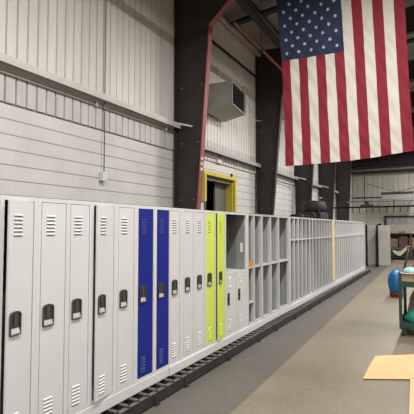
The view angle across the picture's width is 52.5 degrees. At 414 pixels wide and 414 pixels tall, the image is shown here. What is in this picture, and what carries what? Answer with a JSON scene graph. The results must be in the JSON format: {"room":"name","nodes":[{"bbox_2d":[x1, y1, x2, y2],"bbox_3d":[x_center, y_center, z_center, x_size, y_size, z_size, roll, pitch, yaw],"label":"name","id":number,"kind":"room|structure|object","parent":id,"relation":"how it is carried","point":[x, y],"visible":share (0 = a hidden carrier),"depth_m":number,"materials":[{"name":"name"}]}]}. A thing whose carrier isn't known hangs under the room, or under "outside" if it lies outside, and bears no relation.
{"room":"warehouse","nodes":[
{"label":"warehouse","id":0,"kind":"room"},
{"bbox_2d":[0,0,351,220],"bbox_3d":[0.927,-1.309,12.162,0.235,7.450,34.000,-2,-3,29],"label":"wall","id":1,"kind":"structure","parent":0,"point":[52,142],"depth_m":7.23,"materials":[{"name":"metal"}]},
{"bbox_2d":[0,52,180,132],"bbox_3d":[-3.885,-1.952,3.165,0.172,0.215,13.360,-2,-3,29],"label":"beam","id":2,"kind":"structure","parent":1,"relation":"attached to","point":[9,65],"depth_m":6.50,"materials":[{"name":"metal"}]},
{"bbox_2d":[99,0,106,180],"bbox_3d":[-1.742,-2.736,7.167,0.090,4.600,0.100,-2,-3,29],"label":"conduit","id":3,"kind":"object","parent":1,"relation":"attached to","point":[102,175],"visible":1,"depth_m":7.09,"materials":[{"name":"metal"}]},
{"bbox_2d":[201,170,236,212],"bbox_3d":[0.038,0.717,10.832,0.720,3.270,2.030,-2,-3,29],"label":"door","id":4,"kind":"structure","parent":1,"relation":"in","point":[219,191],"depth_m":11.42,"materials":[{"name":"yellow metal"}]},
{"bbox_2d":[207,80,245,121],"bbox_3d":[0.434,-2.578,10.410,0.775,0.690,1.070,-1,-3,22],"label":"box","id":5,"kind":"object","parent":1,"relation":"attached to","point":[226,100],"visible":0.88,"depth_m":9.99,"materials":[{"name":"grey metal"}]},
{"bbox_2d":[204,145,260,170],"bbox_3d":[0.504,-1.300,11.000,0.172,0.215,4.440,-2,-3,29],"label":"beam","id":6,"kind":"structure","parent":1,"relation":"attached to","point":[210,151],"depth_m":11.22,"materials":[{"name":"white metal"}]},
{"bbox_2d":[212,40,257,77],"bbox_3d":[4.372,-3.788,18.159,0.070,0.040,20.400,-2,-3,29],"label":"trim","id":7,"kind":"structure","parent":1,"relation":"attached to","point":[213,41],"depth_m":11.63,"materials":[{"name":"black metal"}]},
{"bbox_2d":[218,16,260,56],"bbox_3d":[1.121,-4.805,12.229,0.150,0.150,34.000,-2,-3,29],"label":"trim","id":8,"kind":"structure","parent":1,"relation":"attached to","point":[222,19],"depth_m":11.76,"materials":[{"name":"grey metal"}]},
{"bbox_2d":[277,170,298,182],"bbox_3d":[2.557,-1.116,14.671,0.172,0.215,3.780,-2,-3,29],"label":"beam","id":9,"kind":"structure","parent":1,"relation":"attached to","point":[282,175],"depth_m":15.28,"materials":[{"name":"white metal"}]},
{"bbox_2d":[235,0,382,159],"bbox_3d":[2.517,-4.379,11.140,0.163,1.550,33.300,-2,-3,29],"label":"beam","id":10,"kind":"structure","parent":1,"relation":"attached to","point":[247,6],"depth_m":8.47,"materials":[{"name":"black metal"}]},
{"bbox_2d":[351,151,413,167],"bbox_3d":[15.569,-3.109,22.930,15.000,0.880,0.300,-2,-3,29],"label":"trim","id":11,"kind":"structure","parent":1,"relation":"attached to","point":[404,157],"depth_m":25.35,"materials":[{"name":"black metal"}]},
{"bbox_2d":[100,257,413,413],"bbox_3d":[7.285,2.284,8.427,15.600,0.100,34.000,-2,-3,29],"label":"floor","id":12,"kind":"structure","parent":0,"point":[318,362],"depth_m":5.42,"materials":[{"name":"paint"}]},
{"bbox_2d":[103,378,177,413],"bbox_3d":[-1.312,1.915,3.503,0.656,0.145,2.996,-2,-3,29],"label":"conveyor","id":13,"kind":"object","parent":12,"relation":"on","point":[147,401],"visible":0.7,"depth_m":4.24,"materials":[{"name":"metal"}]},
{"bbox_2d":[0,195,3,329],"bbox_3d":[-1.696,0.812,2.918,0.411,1.800,0.304,-2,-3,29],"label":"locker","id":14,"kind":"object","parent":13,"relation":"on","point":[1,196],"visible":1,"depth_m":2.97,"materials":[{"name":"grey metal"}]},
{"bbox_2d":[0,195,37,413],"bbox_3d":[-1.533,0.824,3.170,0.450,1.800,0.294,-2,-3,29],"label":"locker","id":15,"kind":"object","parent":13,"relation":"on","point":[20,213],"visible":0.98,"depth_m":3.09,"materials":[{"name":"white metal"}]},
{"bbox_2d":[14,214,22,235],"bbox_3d":[-1.375,0.132,3.069,0.008,0.161,0.082,-1,-3,19],"label":"vent","id":16,"kind":"object","parent":15,"relation":"attached to","point":[18,218],"depth_m":3.07,"materials":[{"name":"white metal"}]},
{"bbox_2d":[34,198,68,413],"bbox_3d":[-1.403,0.838,3.441,0.411,1.800,0.304,-2,-3,29],"label":"locker","id":17,"kind":"object","parent":13,"relation":"on","point":[53,214],"visible":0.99,"depth_m":3.35,"materials":[{"name":"white metal"}]},
{"bbox_2d":[43,396,51,413],"bbox_3d":[-1.246,1.571,3.286,0.008,0.161,0.082,-2,-3,29],"label":"vent","id":18,"kind":"object","parent":17,"relation":"attached to","point":[47,400],"depth_m":3.29,"materials":[{"name":"white metal"}]},
{"bbox_2d":[46,215,55,235],"bbox_3d":[-1.246,0.147,3.357,0.008,0.161,0.082,-2,-3,29],"label":"vent","id":19,"kind":"object","parent":17,"relation":"attached to","point":[50,219],"depth_m":3.36,"materials":[{"name":"white metal"}]},
{"bbox_2d":[65,200,92,413],"bbox_3d":[-1.260,0.851,3.698,0.411,1.800,0.284,-2,-3,29],"label":"locker","id":20,"kind":"object","parent":13,"relation":"on","point":[80,221],"visible":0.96,"depth_m":3.60,"materials":[{"name":"white metal"}]},
{"bbox_2d":[72,384,79,405],"bbox_3d":[-1.105,1.584,3.538,0.008,0.161,0.082,-2,-3,29],"label":"vent","id":21,"kind":"object","parent":20,"relation":"attached to","point":[75,387],"depth_m":3.54,"materials":[{"name":"white metal"}]},
{"bbox_2d":[74,216,81,234],"bbox_3d":[-1.105,0.159,3.609,0.008,0.161,0.082,-2,-3,29],"label":"vent","id":22,"kind":"object","parent":20,"relation":"attached to","point":[77,219],"depth_m":3.61,"materials":[{"name":"white metal"}]},
{"bbox_2d":[91,202,116,405],"bbox_3d":[-1.100,0.863,3.949,0.445,1.800,0.309,-2,-3,29],"label":"locker","id":23,"kind":"object","parent":13,"relation":"on","point":[104,214],"visible":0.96,"depth_m":3.86,"materials":[{"name":"white metal"}]},
{"bbox_2d":[99,374,104,394],"bbox_3d":[-0.945,1.595,3.774,0.008,0.161,0.082,-1,-3,21],"label":"vent","id":24,"kind":"object","parent":23,"relation":"attached to","point":[101,376],"depth_m":3.78,"materials":[{"name":"white metal"}]},
{"bbox_2d":[101,217,106,234],"bbox_3d":[-0.945,0.171,3.845,0.008,0.161,0.082,-1,-3,21],"label":"vent","id":25,"kind":"object","parent":23,"relation":"attached to","point":[103,219],"depth_m":3.85,"materials":[{"name":"white metal"}]},
{"bbox_2d":[77,367,168,413],"bbox_3d":[-1.192,1.806,3.759,0.384,0.099,2.446,-2,-3,29],"label":"plinth","id":26,"kind":"object","parent":13,"relation":"on","point":[98,408],"visible":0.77,"depth_m":4.08,"materials":[{"name":"white paint"}]},
{"bbox_2d":[115,204,135,393],"bbox_3d":[-0.966,0.877,4.223,0.411,1.800,0.299,-2,-3,29],"label":"locker","id":27,"kind":"object","parent":13,"relation":"on","point":[125,316],"visible":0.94,"depth_m":4.12,"materials":[{"name":"white metal"}]},
{"bbox_2d":[120,364,125,382],"bbox_3d":[-0.810,1.610,4.065,0.008,0.161,0.082,-2,-3,29],"label":"vent","id":28,"kind":"object","parent":27,"relation":"attached to","point":[122,366],"depth_m":4.06,"materials":[{"name":"white metal"}]},
{"bbox_2d":[122,218,127,233],"bbox_3d":[-0.810,0.186,4.137,0.008,0.161,0.082,-2,-3,29],"label":"vent","id":29,"kind":"object","parent":27,"relation":"attached to","point":[124,220],"depth_m":4.14,"materials":[{"name":"metal"}]},
{"bbox_2d":[135,205,154,383],"bbox_3d":[-0.813,0.891,4.497,0.411,1.800,0.326,-2,-3,29],"label":"locker","id":30,"kind":"object","parent":13,"relation":"on","point":[145,215],"visible":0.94,"depth_m":4.40,"materials":[{"name":"blue metal"}]},
{"bbox_2d":[140,355,145,372],"bbox_3d":[-0.658,1.624,4.337,0.008,0.161,0.082,-2,-3,29],"label":"vent","id":31,"kind":"object","parent":30,"relation":"attached to","point":[142,357],"depth_m":4.33,"materials":[{"name":"metal"}]},
{"bbox_2d":[142,218,146,233],"bbox_3d":[-0.658,0.199,4.408,0.008,0.161,0.082,-2,-3,29],"label":"vent","id":32,"kind":"object","parent":30,"relation":"attached to","point":[144,220],"depth_m":4.42,"materials":[{"name":"metal"}]},
{"bbox_2d":[154,206,169,373],"bbox_3d":[-0.664,0.904,4.763,0.411,1.800,0.282,-2,-3,29],"label":"locker","id":33,"kind":"object","parent":13,"relation":"on","point":[162,214],"visible":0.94,"depth_m":4.67,"materials":[{"name":"blue metal"}]},
{"bbox_2d":[159,348,163,363],"bbox_3d":[-0.503,1.637,4.613,0.008,0.161,0.082,-2,-3,29],"label":"vent","id":34,"kind":"object","parent":33,"relation":"attached to","point":[161,350],"depth_m":4.62,"materials":[{"name":"metal"}]},
{"bbox_2d":[174,0,212,209],"bbox_3d":[-0.288,-1.426,8.834,0.862,7.350,0.240,-2,-3,29],"label":"column","id":35,"kind":"structure","parent":12,"relation":"on","point":[193,31],"depth_m":8.89,"materials":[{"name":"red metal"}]},
{"bbox_2d":[209,0,233,25],"bbox_3d":[6.229,-4.860,5.361,14.110,1.852,0.200,-2,-3,29],"label":"beam","id":36,"kind":"structure","parent":35,"relation":"on","point":[217,7],"depth_m":8.67,"materials":[{"name":"red metal"}]},
{"bbox_2d":[168,324,272,389],"bbox_3d":[0.151,2.046,6.119,0.656,0.145,2.996,-2,-3,29],"label":"conveyor","id":37,"kind":"object","parent":12,"relation":"on","point":[251,338],"visible":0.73,"depth_m":5.58,"materials":[{"name":"metal"}]},
{"bbox_2d":[169,208,181,366],"bbox_3d":[-0.533,0.916,4.997,0.411,1.800,0.254,-2,-3,29],"label":"locker","id":38,"kind":"object","parent":37,"relation":"on","point":[175,335],"visible":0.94,"depth_m":4.91,"materials":[{"name":"white metal"}]},
{"bbox_2d":[172,342,176,357],"bbox_3d":[-0.377,1.649,4.840,0.008,0.161,0.082,-2,-3,29],"label":"vent","id":39,"kind":"object","parent":38,"relation":"attached to","point":[174,344],"depth_m":4.85,"materials":[{"name":"metal"}]},
{"bbox_2d":[182,209,194,359],"bbox_3d":[-0.398,0.928,5.239,0.411,1.800,0.299,-2,-3,29],"label":"locker","id":40,"kind":"object","parent":37,"relation":"on","point":[188,215],"visible":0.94,"depth_m":5.15,"materials":[{"name":"white metal"}]},
{"bbox_2d":[195,209,204,352],"bbox_3d":[-0.257,0.940,5.490,0.411,1.800,0.274,-2,-3,29],"label":"locker","id":41,"kind":"object","parent":37,"relation":"on","point":[199,214],"visible":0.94,"depth_m":5.39,"materials":[{"name":"white metal"}]},
{"bbox_2d":[205,210,215,347],"bbox_3d":[-0.120,0.953,5.736,0.411,1.800,0.287,-2,-3,29],"label":"locker","id":42,"kind":"object","parent":37,"relation":"on","point":[210,216],"visible":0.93,"depth_m":5.64,"materials":[{"name":"green metal"}]},
{"bbox_2d":[169,319,262,375],"bbox_3d":[0.101,1.920,6.058,0.396,0.099,2.826,-2,-3,29],"label":"plinth","id":43,"kind":"object","parent":37,"relation":"on","point":[186,362],"visible":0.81,"depth_m":5.58,"materials":[{"name":"white paint"}]},
{"bbox_2d":[216,211,225,342],"bbox_3d":[0.038,0.965,5.985,0.444,1.800,0.301,-2,-3,29],"label":"locker","id":44,"kind":"object","parent":37,"relation":"on","point":[220,216],"visible":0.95,"depth_m":5.90,"materials":[{"name":"green metal"}]},
{"bbox_2d":[225,212,247,337],"bbox_3d":[0.297,0.990,6.475,0.417,1.800,0.805,-2,-3,29],"label":"locker","id":45,"kind":"object","parent":37,"relation":"on","point":[236,224],"visible":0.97,"depth_m":6.64,"materials":[{"name":"metal"}]},
{"bbox_2d":[226,268,245,329],"bbox_3d":[0.293,1.419,6.456,0.389,0.880,0.790,-2,-3,29],"label":"door","id":46,"kind":"structure","parent":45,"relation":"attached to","point":[235,277],"depth_m":6.33,"materials":[{"name":"grey paint"}]},
{"bbox_2d":[248,213,254,325],"bbox_3d":[0.548,1.013,6.941,0.400,1.800,0.251,-2,-3,29],"label":"locker","id":47,"kind":"object","parent":37,"relation":"on","point":[251,297],"visible":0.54,"depth_m":6.94,"materials":[{"name":"grey metal"}]},
{"bbox_2d":[254,214,261,322],"bbox_3d":[0.692,1.026,7.199,0.400,1.800,0.337,-2,-3,29],"label":"locker","id":48,"kind":"object","parent":37,"relation":"on","point":[257,217],"visible":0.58,"depth_m":7.25,"materials":[{"name":"grey metal"}]},
{"bbox_2d":[256,48,282,214],"bbox_3d":[1.931,-1.227,12.801,0.862,7.350,0.240,-2,-3,29],"label":"column","id":49,"kind":"structure","parent":12,"relation":"on","point":[269,90],"depth_m":12.88,"materials":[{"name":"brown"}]},
{"bbox_2d":[282,5,413,87],"bbox_3d":[8.447,-4.661,9.328,14.110,1.852,0.200,-2,-3,29],"label":"beam","id":50,"kind":"structure","parent":49,"relation":"on","point":[409,11],"depth_m":11.06,"materials":[{"name":"metal"}]},
{"bbox_2d":[266,299,317,331],"bbox_3d":[1.614,2.176,8.735,0.656,0.145,2.996,-2,-3,29],"label":"conveyor","id":51,"kind":"object","parent":12,"relation":"on","point":[285,318],"visible":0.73,"depth_m":8.29,"materials":[{"name":"metal"}]},
{"bbox_2d":[262,215,270,318],"bbox_3d":[0.882,1.043,7.538,0.400,1.800,0.439,-2,-3,29],"label":"locker","id":52,"kind":"object","parent":51,"relation":"on","point":[266,219],"visible":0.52,"depth_m":7.65,"materials":[{"name":"grey metal"}]},
{"bbox_2d":[271,215,278,314],"bbox_3d":[1.094,1.062,7.918,0.400,1.800,0.431,-2,-3,29],"label":"locker","id":53,"kind":"object","parent":51,"relation":"on","point":[274,219],"visible":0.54,"depth_m":8.02,"materials":[{"name":"grey metal"}]},
{"bbox_2d":[263,305,290,324],"bbox_3d":[1.167,2.016,7.977,0.384,0.099,1.561,-2,-3,29],"label":"plinth","id":54,"kind":"object","parent":51,"relation":"on","point":[279,313],"visible":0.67,"depth_m":7.80,"materials":[{"name":"white paint"}]},
{"bbox_2d":[279,216,290,310],"bbox_3d":[1.369,1.086,8.409,0.400,1.800,0.694,-2,-3,29],"label":"locker","id":55,"kind":"object","parent":51,"relation":"on","point":[284,221],"visible":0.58,"depth_m":8.63,"materials":[{"name":"grey metal"}]},
{"bbox_2d":[290,217,294,303],"bbox_3d":[1.609,1.108,8.839,0.400,1.800,0.290,-2,-3,29],"label":"locker","id":56,"kind":"object","parent":51,"relation":"on","point":[292,227],"visible":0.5,"depth_m":8.86,"materials":[{"name":"grey metal"}]},
{"bbox_2d":[294,217,298,301],"bbox_3d":[1.751,1.121,9.093,0.400,1.800,0.291,-2,-3,29],"label":"locker","id":57,"kind":"object","parent":51,"relation":"on","point":[296,219],"visible":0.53,"depth_m":9.11,"materials":[{"name":"grey metal"}]},
{"bbox_2d":[298,217,302,299],"bbox_3d":[1.893,1.133,9.347,0.400,1.800,0.290,-2,-3,29],"label":"locker","id":58,"kind":"object","parent":51,"relation":"on","point":[300,218],"visible":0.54,"depth_m":9.37,"materials":[{"name":"grey metal"}]},
{"bbox_2d":[291,293,313,309],"bbox_3d":[1.981,2.088,9.419,0.396,0.099,1.746,-2,-3,29],"label":"plinth","id":59,"kind":"object","parent":51,"relation":"on","point":[298,303],"visible":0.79,"depth_m":9.21,"materials":[{"name":"white paint"}]},
{"bbox_2d":[302,218,306,297],"bbox_3d":[2.035,1.146,9.601,0.400,1.800,0.291,-2,-3,29],"label":"locker","id":60,"kind":"object","parent":51,"relation":"on","point":[303,219],"visible":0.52,"depth_m":9.62,"materials":[{"name":"grey metal"}]},
{"bbox_2d":[306,218,309,295],"bbox_3d":[2.177,1.159,9.855,0.400,1.800,0.290,-2,-3,29],"label":"locker","id":61,"kind":"object","parent":51,"relation":"on","point":[307,219],"visible":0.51,"depth_m":9.87,"materials":[{"name":"grey metal"}]},
{"bbox_2d":[309,218,313,294],"bbox_3d":[2.319,1.171,10.109,0.400,1.800,0.290,-2,-3,29],"label":"locker","id":62,"kind":"object","parent":51,"relation":"on","point":[311,219],"visible":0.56,"depth_m":10.10,"materials":[{"name":"white metal"}]},
{"bbox_2d":[295,164,313,213],"bbox_3d":[3.818,-1.059,16.175,0.862,7.350,0.240,-2,-3,29],"label":"column","id":63,"kind":"structure","parent":12,"relation":"on","point":[303,188],"depth_m":16.21,"materials":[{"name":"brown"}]},
{"bbox_2d":[408,59,413,80],"bbox_3d":[10.335,-4.492,12.703,14.110,1.852,0.200,-2,-3,29],"label":"beam","id":64,"kind":"structure","parent":63,"relation":"on","point":[410,62],"depth_m":14.53,"materials":[{"name":"black metal"}]},
{"bbox_2d":[301,197,327,218],"bbox_3d":[3.727,1.102,14.633,0.827,2.880,1.350,-2,-3,29],"label":"machine","id":65,"kind":"object","parent":12,"relation":"on","point":[317,209],"visible":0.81,"depth_m":14.40,"materials":[{"name":"grey metal"}]},
{"bbox_2d":[318,162,335,219],"bbox_3d":[5.598,-0.899,19.358,0.862,7.350,0.240,-2,-3,29],"label":"column","id":66,"kind":"structure","parent":12,"relation":"on","point":[327,171],"depth_m":19.35,"materials":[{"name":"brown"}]},
{"bbox_2d":[410,91,413,107],"bbox_3d":[12.114,-4.333,15.885,14.110,1.852,0.200,-2,-3,29],"label":"beam","id":67,"kind":"structure","parent":66,"relation":"on","point":[411,92],"depth_m":17.80,"materials":[{"name":"metal"}]},
{"bbox_2d":[333,169,413,212],"bbox_3d":[10.235,-2.260,16.694,10.281,4.838,0.218,-2,-3,29],"label":"rail","id":68,"kind":"object","parent":67,"relation":"hanging from","point":[366,204],"visible":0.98,"depth_m":18.23,"materials":[{"name":"black metal"}]},
{"bbox_2d":[312,284,343,303],"bbox_3d":[3.077,2.307,11.350,0.656,0.145,2.996,-2,-3,29],"label":"conveyor","id":69,"kind":"object","parent":12,"relation":"on","point":[327,294],"visible":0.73,"depth_m":10.96,"materials":[{"name":"metal"}]},
{"bbox_2d":[313,218,316,292],"bbox_3d":[2.461,1.184,10.363,0.400,1.800,0.291,-2,-3,29],"label":"locker","id":70,"kind":"object","parent":69,"relation":"on","point":[314,219],"visible":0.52,"depth_m":10.37,"materials":[{"name":"white metal"}]},
{"bbox_2d":[316,219,319,290],"bbox_3d":[2.603,1.197,10.616,0.400,1.800,0.290,-2,-3,29],"label":"locker","id":71,"kind":"object","parent":69,"relation":"on","point":[317,220],"visible":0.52,"depth_m":10.62,"materials":[{"name":"white metal"}]},
{"bbox_2d":[319,219,322,289],"bbox_3d":[2.745,1.209,10.870,0.400,1.800,0.290,-2,-3,29],"label":"locker","id":72,"kind":"object","parent":69,"relation":"on","point":[320,220],"visible":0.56,"depth_m":10.88,"materials":[{"name":"white metal"}]},
{"bbox_2d":[322,219,324,287],"bbox_3d":[2.887,1.222,11.124,0.400,1.800,0.291,-2,-3,29],"label":"locker","id":73,"kind":"object","parent":69,"relation":"on","point":[323,220],"visible":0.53,"depth_m":11.14,"materials":[{"name":"white metal"}]},
{"bbox_2d":[324,219,327,286],"bbox_3d":[3.029,1.235,11.378,0.400,1.800,0.291,-2,-3,29],"label":"locker","id":74,"kind":"object","parent":69,"relation":"on","point":[326,248],"visible":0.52,"depth_m":11.39,"materials":[{"name":"white metal"}]},
{"bbox_2d":[327,219,330,285],"bbox_3d":[3.171,1.247,11.632,0.400,1.800,0.291,-2,-3,29],"label":"locker","id":75,"kind":"object","parent":69,"relation":"on","point":[328,220],"visible":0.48,"depth_m":11.64,"materials":[{"name":"white metal"}]},
{"bbox_2d":[330,220,332,283],"bbox_3d":[3.313,1.260,11.886,0.400,1.800,0.290,-2,-3,29],"label":"locker","id":76,"kind":"object","parent":69,"relation":"on","point":[331,255],"visible":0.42,"depth_m":11.90,"materials":[{"name":"white metal"}]},
{"bbox_2d":[336,161,351,220],"bbox_3d":[7.359,-0.742,22.506,0.862,7.350,0.240,-2,-3,29],"label":"column","id":77,"kind":"structure","parent":12,"relation":"on","point":[343,169],"depth_m":22.53,"materials":[{"name":"grey"}]},
{"bbox_2d":[340,274,360,287],"bbox_3d":[4.540,2.438,13.966,0.656,0.145,2.996,-2,-3,29],"label":"conveyor","id":78,"kind":"object","parent":12,"relation":"on","point":[356,277],"visible":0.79,"depth_m":13.66,"materials":[{"name":"metal"}]},
{"bbox_2d":[332,220,334,282],"bbox_3d":[3.465,1.273,12.151,0.405,1.800,0.319,-2,-3,29],"label":"locker","id":79,"kind":"object","parent":78,"relation":"on","point":[333,221],"visible":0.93,"depth_m":12.07,"materials":[{"name":"yellow metal"}]},
{"bbox_2d":[334,220,337,281],"bbox_3d":[3.614,1.287,12.424,0.400,1.800,0.302,-2,-3,29],"label":"locker","id":80,"kind":"object","parent":78,"relation":"on","point":[336,269],"visible":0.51,"depth_m":12.44,"materials":[{"name":"white metal"}]},
{"bbox_2d":[337,220,339,280],"bbox_3d":[3.762,1.300,12.688,0.400,1.800,0.302,-2,-3,29],"label":"locker","id":81,"kind":"object","parent":78,"relation":"on","point":[338,257],"visible":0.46,"depth_m":12.70,"materials":[{"name":"white metal"}]},
{"bbox_2d":[339,220,341,279],"bbox_3d":[3.909,1.313,12.952,0.400,1.800,0.302,-2,-3,29],"label":"locker","id":82,"kind":"object","parent":78,"relation":"on","point":[340,251],"visible":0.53,"depth_m":12.96,"materials":[{"name":"white metal"}]},
{"bbox_2d":[341,220,343,278],"bbox_3d":[4.057,1.327,13.216,0.400,1.800,0.302,-2,-3,29],"label":"locker","id":83,"kind":"object","parent":78,"relation":"on","point":[341,220],"visible":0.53,"depth_m":13.22,"materials":[{"name":"grey metal"}]},
{"bbox_2d":[343,221,345,277],"bbox_3d":[4.205,1.340,13.480,0.400,1.800,0.302,-2,-3,29],"label":"locker","id":84,"kind":"object","parent":78,"relation":"on","point":[343,221],"visible":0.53,"depth_m":13.49,"materials":[{"name":"grey metal"}]},
{"bbox_2d":[345,221,347,276],"bbox_3d":[4.352,1.353,13.744,0.400,1.800,0.302,-2,-3,29],"label":"locker","id":85,"kind":"object","parent":78,"relation":"on","point":[345,221],"visible":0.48,"depth_m":13.76,"materials":[{"name":"metal"}]},
{"bbox_2d":[347,221,348,274],"bbox_3d":[4.500,1.366,14.008,0.400,1.800,0.302,-2,-3,29],"label":"locker","id":86,"kind":"object","parent":78,"relation":"on","point":[347,221],"visible":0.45,"depth_m":14.03,"materials":[{"name":"metal"}]},
{"bbox_2d":[349,221,350,274],"bbox_3d":[4.648,1.379,14.272,0.400,1.800,0.302,-2,-3,29],"label":"locker","id":87,"kind":"object","parent":78,"relation":"on","point":[349,221],"visible":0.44,"depth_m":14.28,"materials":[{"name":"metal"}]},
{"bbox_2d":[358,269,370,277],"bbox_3d":[5.857,2.556,16.320,0.656,0.145,2.396,-2,-3,29],"label":"conveyor","id":88,"kind":"object","parent":12,"relation":"on","point":[366,271],"visible":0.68,"depth_m":16.12,"materials":[{"name":"metal"}]},
{"bbox_2d":[350,221,352,273],"bbox_3d":[4.795,1.393,14.536,0.400,1.800,0.302,-2,-3,29],"label":"locker","id":89,"kind":"object","parent":88,"relation":"on","point":[350,221],"visible":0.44,"depth_m":14.54,"materials":[{"name":"metal"}]},
{"bbox_2d":[352,221,353,272],"bbox_3d":[4.943,1.406,14.800,0.400,1.800,0.302,-2,-3,29],"label":"locker","id":90,"kind":"object","parent":88,"relation":"on","point":[352,221],"visible":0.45,"depth_m":14.82,"materials":[{"name":"metal"}]},
{"bbox_2d":[354,221,355,271],"bbox_3d":[5.091,1.419,15.064,0.400,1.800,0.302,-2,-3,29],"label":"locker","id":91,"kind":"object","parent":88,"relation":"on","point":[354,221],"visible":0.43,"depth_m":15.07,"materials":[{"name":"metal"}]},
{"bbox_2d":[365,225,376,265],"bbox_3d":[7.939,1.844,20.268,0.450,1.960,0.550,-2,-3,29],"label":"tall cabinet","id":92,"kind":"object","parent":12,"relation":"on","point":[370,231],"visible":0.91,"depth_m":20.07,"materials":[{"name":"grey metal"}]},
{"bbox_2d":[376,225,390,266],"bbox_3d":[8.411,1.831,20.005,0.490,1.960,1.150,-2,-3,29],"label":"tall cabinet","id":93,"kind":"object","parent":12,"relation":"on","point":[383,248],"visible":1,"depth_m":19.57,"materials":[{"name":"grey metal"}]},
{"bbox_2d":[363,354,413,413],"bbox_3d":[2.406,2.046,5.003,0.972,0.025,2.550,-2,-3,29],"label":"cardboard sheet","id":94,"kind":"object","parent":12,"relation":"on","point":[399,367],"visible":1,"depth_m":5.34,"materials":[{"name":"brown"}]},
{"bbox_2d":[388,270,403,297],"bbox_3d":[4.981,2.014,11.046,0.417,0.700,0.423,-2,-3,29],"label":"waste bin","id":95,"kind":"object","parent":12,"relation":"on","point":[393,275],"visible":0.76,"depth_m":10.93,"materials":[{"name":"blue plastic"}]},
{"bbox_2d":[390,233,413,257],"bbox_3d":[11.871,2.264,24.144,2.700,1.510,0.720,-2,-3,29],"label":"storage rack","id":96,"kind":"object","parent":12,"relation":"on","point":[392,235],"visible":0.3,"depth_m":24.35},
{"bbox_2d":[399,236,408,246],"bbox_3d":[11.419,2.010,24.392,0.480,0.622,0.454,-2,-3,29],"label":"carton","id":97,"kind":"object","parent":96,"relation":"on","point":[403,240],"visible":0.82,"depth_m":24.20,"materials":[{"name":"cardboard"}]},
{"bbox_2d":[398,268,413,335],"bbox_3d":[3.763,1.648,7.332,0.670,1.060,1.044,-2,-3,29],"label":"cart","id":98,"kind":"object","parent":12,"relation":"on","point":[402,323],"visible":0.71,"depth_m":7.03,"materials":[{"name":"green metal"}]},
{"bbox_2d":[401,272,413,281],"bbox_3d":[3.459,1.200,7.146,0.270,0.173,0.400,-2,-3,29],"label":"carton","id":99,"kind":"object","parent":98,"relation":"on","point":[409,277],"visible":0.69,"depth_m":7.03,"materials":[{"name":"beige cardboard"}]},
{"bbox_2d":[402,281,413,287],"bbox_3d":[3.742,1.306,7.351,0.620,0.095,1.016,-2,-3,29],"label":"tray","id":100,"kind":"object","parent":98,"relation":"on","point":[404,283],"depth_m":6.99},
{"bbox_2d":[402,311,413,328],"bbox_3d":[3.742,1.980,7.318,0.620,0.095,1.016,-2,-3,29],"label":"tray","id":101,"kind":"object","parent":98,"relation":"on","point":[405,324],"depth_m":6.99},
{"bbox_2d":[404,308,413,322],"bbox_3d":[3.598,1.854,7.183,0.398,0.220,0.400,1,-3,-16],"label":"cloth","id":102,"kind":"object","parent":98,"relation":"on","point":[409,317],"visible":0.97,"depth_m":7.12,"materials":[{"name":"fabric"}]},
{"bbox_2d":[408,290,413,310],"bbox_3d":[3.797,1.735,7.600,0.350,0.500,0.356,1,-3,-23],"label":"sack","id":103,"kind":"object","parent":98,"relation":"on","point":[411,301],"visible":0.5,"depth_m":7.58,"materials":[{"name":"fabric"}]},
{"bbox_2d":[222,0,413,129],"bbox_3d":[7.596,-5.540,8.759,15.400,0.754,34.200,-2,-3,29],"label":"ceiling","id":104,"kind":"structure","parent":0,"point":[234,11],"depth_m":11.72,"materials":[{"name":"black metal"}]},
{"bbox_2d":[233,21,281,70],"bbox_3d":[4.891,-4.104,16.364,0.100,1.548,17.750,-2,-3,29],"label":"pipe","id":105,"kind":"object","parent":104,"relation":"hanging from","point":[236,24],"visible":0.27,"depth_m":9.49,"materials":[{"name":"metal"}]},
{"bbox_3d":[2.928,-5.117,11.233,0.180,0.220,34.000,-2,-3,29],"label":"roof beam","id":106,"kind":"structure","parent":104,"relation":"attached to","visible":0},
{"bbox_2d":[276,0,413,165],"bbox_3d":[2.409,-3.123,7.852,2.510,4.558,0.381,-2,-3,29],"label":"flag","id":107,"kind":"object","parent":106,"relation":"hanging from","point":[346,88],"visible":1,"depth_m":7.78,"materials":[{"name":"multicoloured fabric"}]},
{"bbox_2d":[351,130,413,256],"bbox_3d":[15.876,-1.124,23.381,15.000,8.200,0.240,-2,-3,29],"label":"wall","id":108,"kind":"structure","parent":0,"point":[394,181],"depth_m":26.10,"materials":[{"name":"metal"}]},
{"bbox_2d":[384,215,413,257],"bbox_3d":[12.976,1.765,24.681,4.670,2.560,0.130,-2,-3,29],"label":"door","id":109,"kind":"structure","parent":108,"relation":"in","point":[395,227],"depth_m":25.43,"materials":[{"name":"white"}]},
{"bbox_2d":[367,184,413,199],"bbox_3d":[11.350,-0.972,24.552,3.957,1.013,0.320,-2,-3,29],"label":"strip light","id":110,"kind":"object","parent":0,"point":[407,194],"visible":1,"depth_m":24.55,"materials":[{"name":"grey"}]},
{"bbox_2d":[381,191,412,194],"bbox_3d":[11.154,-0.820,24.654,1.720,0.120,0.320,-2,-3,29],"label":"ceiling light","id":111,"kind":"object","parent":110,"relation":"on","point":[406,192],"depth_m":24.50,"materials":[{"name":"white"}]},
{"bbox_3d":[14.182,-2.054,4.787,0.200,8.200,34.000,-2,-3,29],"label":"wall","id":112,"kind":"structure","parent":0,"visible":0},
{"bbox_2d":[351,165,413,174],"bbox_3d":[15.617,-2.415,22.982,15.000,0.300,0.500,-2,-3,29],"label":"trim","id":113,"kind":"structure","parent":112,"relation":"attached to","point":[398,170],"depth_m":25.59,"materials":[{"name":"black metal"}]},
{"bbox_3d":[6.333,-5.543,9.351,0.180,0.220,34.000,-2,-3,29],"label":"roof beam","id":114,"kind":"structure","parent":0,"visible":0},
{"bbox_2d":[231,5,276,26],"bbox_3d":[3.819,-5.220,9.365,7.200,0.692,0.180,-2,-3,29],"label":"roof beam","id":115,"kind":"structure","parent":114,"relation":"attached to","point":[271,10],"depth_m":10.75,"materials":[{"name":"black metal"}]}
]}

